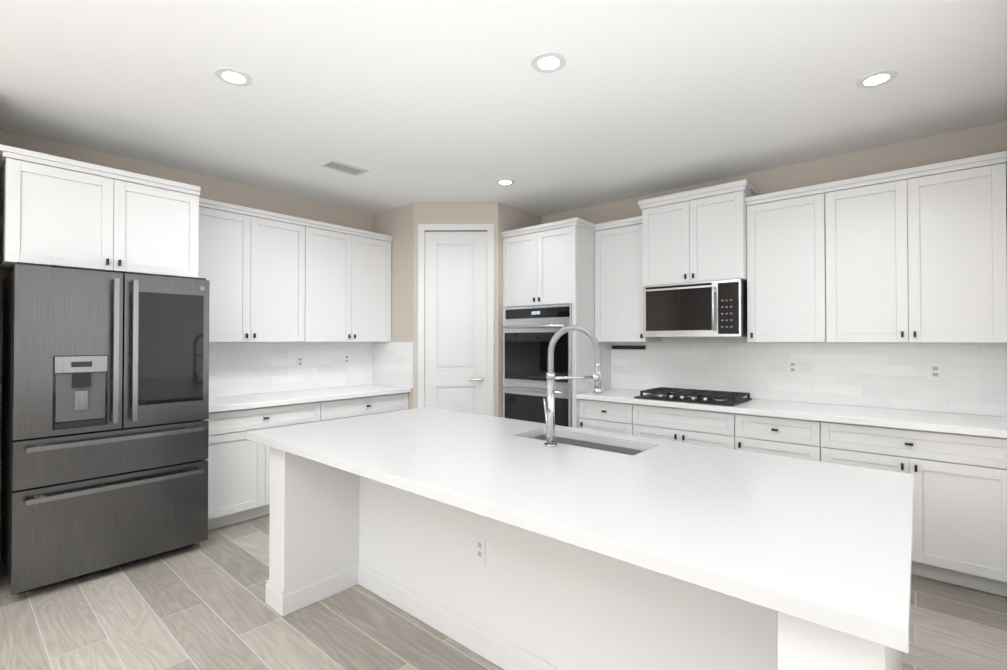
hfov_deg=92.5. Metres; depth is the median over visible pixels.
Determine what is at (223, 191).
wall
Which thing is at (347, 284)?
upper cabinet
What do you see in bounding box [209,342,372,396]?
backsplash
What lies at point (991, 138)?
wall
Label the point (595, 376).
faucet
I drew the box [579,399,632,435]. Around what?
base cabinet
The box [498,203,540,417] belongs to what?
wall
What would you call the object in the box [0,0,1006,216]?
ceiling
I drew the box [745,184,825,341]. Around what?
upper cabinet
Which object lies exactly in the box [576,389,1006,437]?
countertop
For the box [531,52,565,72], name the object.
recessed light
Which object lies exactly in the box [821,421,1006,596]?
base cabinet
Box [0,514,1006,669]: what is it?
floor
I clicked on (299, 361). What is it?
electrical outlet
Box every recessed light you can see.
[215,67,251,85]
[495,178,514,185]
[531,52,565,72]
[856,70,897,87]
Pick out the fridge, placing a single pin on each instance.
(105, 422)
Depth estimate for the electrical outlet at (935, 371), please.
3.16 m
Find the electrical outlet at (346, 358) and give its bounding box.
[343,353,349,364]
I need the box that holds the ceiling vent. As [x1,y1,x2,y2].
[319,159,368,176]
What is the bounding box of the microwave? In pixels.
[643,279,746,336]
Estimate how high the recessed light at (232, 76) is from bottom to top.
0.006 m
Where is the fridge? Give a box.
[0,262,209,594]
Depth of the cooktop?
3.76 m
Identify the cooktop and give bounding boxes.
[634,387,751,405]
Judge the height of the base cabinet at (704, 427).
0.873 m
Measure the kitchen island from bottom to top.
0.914 m
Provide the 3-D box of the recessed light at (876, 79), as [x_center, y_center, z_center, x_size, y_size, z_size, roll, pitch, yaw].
[1.932,-1.324,2.498,0.170,0.006,0.170,-1,-1,41]
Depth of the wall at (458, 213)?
4.74 m
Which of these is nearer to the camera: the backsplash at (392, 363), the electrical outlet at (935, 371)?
the electrical outlet at (935, 371)
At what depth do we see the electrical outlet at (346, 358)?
4.91 m
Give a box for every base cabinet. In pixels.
[206,401,320,529]
[320,393,407,420]
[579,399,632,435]
[633,404,735,449]
[735,413,820,461]
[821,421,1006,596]
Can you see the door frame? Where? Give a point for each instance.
(423, 228)
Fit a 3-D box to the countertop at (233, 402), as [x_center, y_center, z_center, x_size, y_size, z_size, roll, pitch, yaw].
[-1.750,0.537,4.262,0.645,0.040,1.832,-1,-1,41]
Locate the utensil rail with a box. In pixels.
[612,345,645,349]
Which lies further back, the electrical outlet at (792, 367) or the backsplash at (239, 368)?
the backsplash at (239, 368)
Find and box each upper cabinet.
[0,144,200,277]
[198,198,306,341]
[305,219,392,341]
[594,216,660,341]
[638,179,759,285]
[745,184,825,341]
[824,151,1006,342]
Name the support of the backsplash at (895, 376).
attached to the wall at (991, 138)
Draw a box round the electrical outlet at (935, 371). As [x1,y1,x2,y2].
[928,363,942,380]
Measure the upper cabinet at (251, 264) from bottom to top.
1.086 m
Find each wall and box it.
[0,128,373,557]
[374,203,413,408]
[414,202,497,416]
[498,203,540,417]
[541,120,1006,416]
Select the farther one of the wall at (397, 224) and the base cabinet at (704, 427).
the wall at (397, 224)
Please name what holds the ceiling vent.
in the ceiling
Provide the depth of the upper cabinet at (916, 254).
2.98 m
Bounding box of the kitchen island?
[247,407,913,669]
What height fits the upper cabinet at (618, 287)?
1.086 m
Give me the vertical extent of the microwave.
0.427 m
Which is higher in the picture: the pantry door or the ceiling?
the ceiling
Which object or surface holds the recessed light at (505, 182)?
in the ceiling
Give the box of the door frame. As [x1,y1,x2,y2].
[418,224,493,415]
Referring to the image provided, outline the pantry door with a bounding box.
[425,231,486,414]
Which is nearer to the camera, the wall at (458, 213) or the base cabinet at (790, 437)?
the base cabinet at (790, 437)
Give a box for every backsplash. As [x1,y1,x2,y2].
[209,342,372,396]
[373,342,412,387]
[611,337,1006,416]
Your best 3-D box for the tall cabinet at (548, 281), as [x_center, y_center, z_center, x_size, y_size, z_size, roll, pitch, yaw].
[0.502,0.208,4.696,0.869,2.455,0.741,-1,-1,41]
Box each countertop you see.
[209,384,410,412]
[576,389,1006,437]
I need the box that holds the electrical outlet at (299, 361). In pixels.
[296,355,303,367]
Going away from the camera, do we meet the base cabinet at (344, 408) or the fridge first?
the fridge
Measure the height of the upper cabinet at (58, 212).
0.636 m
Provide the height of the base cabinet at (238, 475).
0.873 m
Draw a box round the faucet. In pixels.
[543,325,601,446]
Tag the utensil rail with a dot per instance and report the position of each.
(627, 347)
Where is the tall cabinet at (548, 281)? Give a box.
[501,217,610,427]
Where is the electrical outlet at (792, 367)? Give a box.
[787,359,797,374]
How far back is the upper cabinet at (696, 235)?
3.80 m

